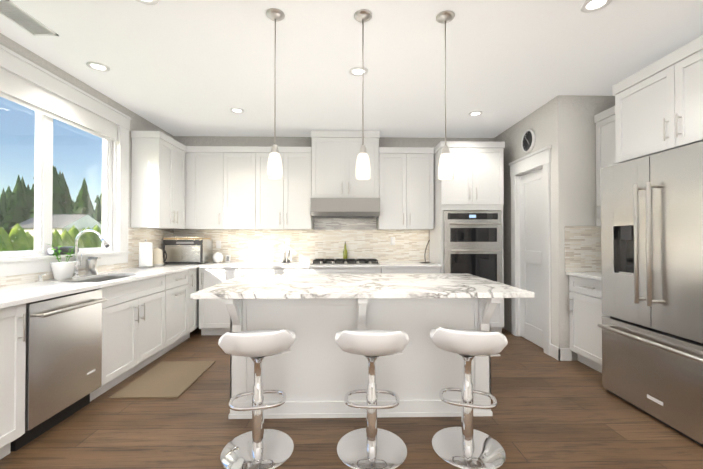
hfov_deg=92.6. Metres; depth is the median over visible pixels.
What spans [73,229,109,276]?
faucet
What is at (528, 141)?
clock
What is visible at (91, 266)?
soap dispenser
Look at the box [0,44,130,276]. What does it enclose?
window
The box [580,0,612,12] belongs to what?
recessed light
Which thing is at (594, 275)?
countertop
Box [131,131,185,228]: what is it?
upper cabinet
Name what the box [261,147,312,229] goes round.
upper cabinet
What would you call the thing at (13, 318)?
base cabinet
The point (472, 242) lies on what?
double wall oven
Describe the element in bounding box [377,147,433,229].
upper cabinet
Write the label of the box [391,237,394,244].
electrical outlet
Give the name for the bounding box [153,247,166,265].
kettle
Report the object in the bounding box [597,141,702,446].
refrigerator
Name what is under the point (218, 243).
electrical outlet plate
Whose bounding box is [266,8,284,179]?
pendant light
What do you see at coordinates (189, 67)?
ceiling
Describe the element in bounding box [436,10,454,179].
pendant light
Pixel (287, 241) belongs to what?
electrical outlet plate
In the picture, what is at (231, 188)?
upper cabinet
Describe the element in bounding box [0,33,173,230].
wall
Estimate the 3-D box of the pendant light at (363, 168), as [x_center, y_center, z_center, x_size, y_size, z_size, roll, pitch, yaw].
[0.077,-0.916,2.236,0.124,1.090,0.124,0,-1,-1]
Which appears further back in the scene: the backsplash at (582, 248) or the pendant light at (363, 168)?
the backsplash at (582, 248)
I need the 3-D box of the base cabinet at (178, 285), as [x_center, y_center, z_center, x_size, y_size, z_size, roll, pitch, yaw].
[-2.262,0.862,3.776,0.607,0.884,0.641,0,-1,-1]
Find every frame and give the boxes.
[225,255,230,261]
[509,145,551,355]
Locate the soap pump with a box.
[37,274,46,281]
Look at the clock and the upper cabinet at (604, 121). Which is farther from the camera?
the clock
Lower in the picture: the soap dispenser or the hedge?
the soap dispenser
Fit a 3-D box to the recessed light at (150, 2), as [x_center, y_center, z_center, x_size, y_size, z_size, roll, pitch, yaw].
[-1.273,-1.457,2.048,0.170,0.012,0.170,0,-1,-1]
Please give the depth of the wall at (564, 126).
3.50 m
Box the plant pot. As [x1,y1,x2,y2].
[48,244,76,279]
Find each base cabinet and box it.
[0,304,25,458]
[90,296,171,400]
[100,269,191,348]
[192,268,198,330]
[199,268,242,334]
[243,268,314,274]
[315,268,386,273]
[387,267,439,273]
[568,275,607,372]
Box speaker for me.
[46,246,78,254]
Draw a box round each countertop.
[0,262,214,308]
[191,273,533,300]
[199,262,440,267]
[566,272,601,280]
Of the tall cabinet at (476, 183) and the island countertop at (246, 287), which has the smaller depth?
the island countertop at (246, 287)
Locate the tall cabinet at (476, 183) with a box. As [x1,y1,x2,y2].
[429,141,504,332]
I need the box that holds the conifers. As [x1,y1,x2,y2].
[0,166,101,234]
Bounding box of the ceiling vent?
[0,0,58,35]
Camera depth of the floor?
2.23 m
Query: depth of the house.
37.89 m
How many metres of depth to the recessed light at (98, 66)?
2.90 m
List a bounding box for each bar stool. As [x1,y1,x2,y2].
[218,329,295,468]
[335,330,408,468]
[430,328,507,468]
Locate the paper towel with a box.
[138,239,153,267]
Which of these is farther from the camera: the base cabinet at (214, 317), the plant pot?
the base cabinet at (214, 317)
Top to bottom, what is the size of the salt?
0.182 m
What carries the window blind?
attached to the window
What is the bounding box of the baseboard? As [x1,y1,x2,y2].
[550,344,571,360]
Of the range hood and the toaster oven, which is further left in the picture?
the toaster oven
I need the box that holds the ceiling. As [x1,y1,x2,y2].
[0,0,702,137]
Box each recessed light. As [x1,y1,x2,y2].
[86,61,109,71]
[135,0,158,4]
[229,107,244,112]
[349,67,367,76]
[468,111,482,115]
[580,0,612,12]
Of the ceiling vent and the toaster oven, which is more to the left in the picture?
the ceiling vent
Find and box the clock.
[521,129,534,152]
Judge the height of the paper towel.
0.338 m
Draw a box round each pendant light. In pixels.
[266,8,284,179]
[354,9,371,179]
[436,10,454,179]
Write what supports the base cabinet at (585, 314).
on the floor
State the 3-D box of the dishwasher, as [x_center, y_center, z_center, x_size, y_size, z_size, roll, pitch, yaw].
[-2.179,0.853,2.283,0.638,0.872,0.596,0,-1,-1]
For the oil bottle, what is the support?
on the countertop at (308, 265)
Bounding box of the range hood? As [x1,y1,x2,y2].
[310,198,379,217]
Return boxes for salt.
[282,250,290,262]
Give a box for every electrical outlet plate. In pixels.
[216,240,220,247]
[285,238,289,245]
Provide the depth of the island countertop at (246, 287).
2.36 m
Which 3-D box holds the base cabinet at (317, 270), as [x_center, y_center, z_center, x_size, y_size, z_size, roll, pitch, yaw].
[-0.083,0.870,4.619,1.045,0.884,0.607,0,-1,-1]
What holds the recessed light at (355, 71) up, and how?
in the ceiling
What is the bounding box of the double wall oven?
[443,211,502,282]
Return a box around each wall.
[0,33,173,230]
[174,136,493,229]
[494,95,614,359]
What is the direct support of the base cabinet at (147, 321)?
on the floor
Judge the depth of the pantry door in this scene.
4.05 m
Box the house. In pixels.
[10,214,101,236]
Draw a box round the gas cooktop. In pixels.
[310,259,380,264]
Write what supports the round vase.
on the countertop at (308, 265)
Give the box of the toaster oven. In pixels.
[163,237,212,263]
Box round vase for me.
[212,252,222,262]
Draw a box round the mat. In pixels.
[109,361,214,397]
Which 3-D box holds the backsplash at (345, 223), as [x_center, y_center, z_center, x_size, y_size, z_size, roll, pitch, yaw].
[-0.092,-0.156,4.929,0.920,0.168,0.008,0,-1,-1]
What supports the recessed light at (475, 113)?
in the ceiling
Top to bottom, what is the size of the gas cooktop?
0.054 m
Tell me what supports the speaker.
on the window
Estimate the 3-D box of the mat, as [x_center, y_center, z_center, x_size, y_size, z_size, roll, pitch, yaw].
[-1.649,1.291,3.034,0.540,0.012,0.770,0,-1,-1]
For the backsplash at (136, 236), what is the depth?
3.89 m
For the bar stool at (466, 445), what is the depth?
1.97 m
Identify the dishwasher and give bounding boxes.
[10,289,105,450]
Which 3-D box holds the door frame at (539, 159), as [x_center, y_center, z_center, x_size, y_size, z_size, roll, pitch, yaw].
[2.180,0.176,4.029,0.155,2.260,0.880,0,-1,-1]
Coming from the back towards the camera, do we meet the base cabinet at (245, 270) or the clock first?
the base cabinet at (245, 270)
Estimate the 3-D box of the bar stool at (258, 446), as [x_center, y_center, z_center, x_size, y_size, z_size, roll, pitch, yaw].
[-0.558,0.912,2.005,0.447,0.750,0.428,0,-1,-1]
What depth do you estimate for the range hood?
4.43 m
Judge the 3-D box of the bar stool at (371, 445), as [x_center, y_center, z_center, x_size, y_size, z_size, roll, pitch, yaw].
[0.122,0.912,2.019,0.442,0.750,0.428,0,-1,-1]
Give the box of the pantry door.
[520,169,542,347]
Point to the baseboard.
(560, 354)
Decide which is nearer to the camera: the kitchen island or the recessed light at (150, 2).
the recessed light at (150, 2)
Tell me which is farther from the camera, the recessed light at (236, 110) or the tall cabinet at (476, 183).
the tall cabinet at (476, 183)
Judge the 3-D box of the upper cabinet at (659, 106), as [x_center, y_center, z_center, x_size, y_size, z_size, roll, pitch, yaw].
[2.556,-0.948,2.367,0.644,0.673,1.064,0,-1,-1]
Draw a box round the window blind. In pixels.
[0,69,116,141]
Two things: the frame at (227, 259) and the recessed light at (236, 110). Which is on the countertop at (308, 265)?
the frame at (227, 259)
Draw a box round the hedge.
[0,223,101,250]
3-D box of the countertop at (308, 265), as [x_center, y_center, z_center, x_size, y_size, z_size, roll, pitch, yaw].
[-0.398,0.412,4.602,3.093,0.029,0.637,0,-1,-1]
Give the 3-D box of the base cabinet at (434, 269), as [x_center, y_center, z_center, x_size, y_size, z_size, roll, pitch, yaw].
[0.730,0.870,4.636,0.832,0.884,0.607,0,-1,-1]
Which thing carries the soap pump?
on the countertop at (17, 294)
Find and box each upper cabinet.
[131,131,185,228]
[189,146,260,229]
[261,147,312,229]
[311,130,379,197]
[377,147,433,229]
[594,106,615,225]
[612,35,702,162]
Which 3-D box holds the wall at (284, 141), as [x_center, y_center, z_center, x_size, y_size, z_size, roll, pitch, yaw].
[0.117,-0.059,5.014,5.720,2.750,0.150,0,-1,-1]
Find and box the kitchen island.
[223,297,510,418]
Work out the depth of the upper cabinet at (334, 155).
4.60 m
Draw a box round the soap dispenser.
[85,257,100,275]
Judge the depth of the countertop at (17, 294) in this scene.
2.59 m
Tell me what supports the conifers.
on the ground
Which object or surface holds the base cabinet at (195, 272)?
on the floor
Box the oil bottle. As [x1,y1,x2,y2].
[343,241,346,258]
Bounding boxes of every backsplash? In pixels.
[0,227,173,286]
[174,230,428,261]
[314,218,376,229]
[565,226,600,271]
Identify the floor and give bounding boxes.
[0,326,702,468]
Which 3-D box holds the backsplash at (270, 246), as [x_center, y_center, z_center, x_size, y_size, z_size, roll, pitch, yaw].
[-0.718,0.164,4.913,3.724,0.472,0.008,0,-1,-1]
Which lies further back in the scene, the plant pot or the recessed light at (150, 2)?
the plant pot

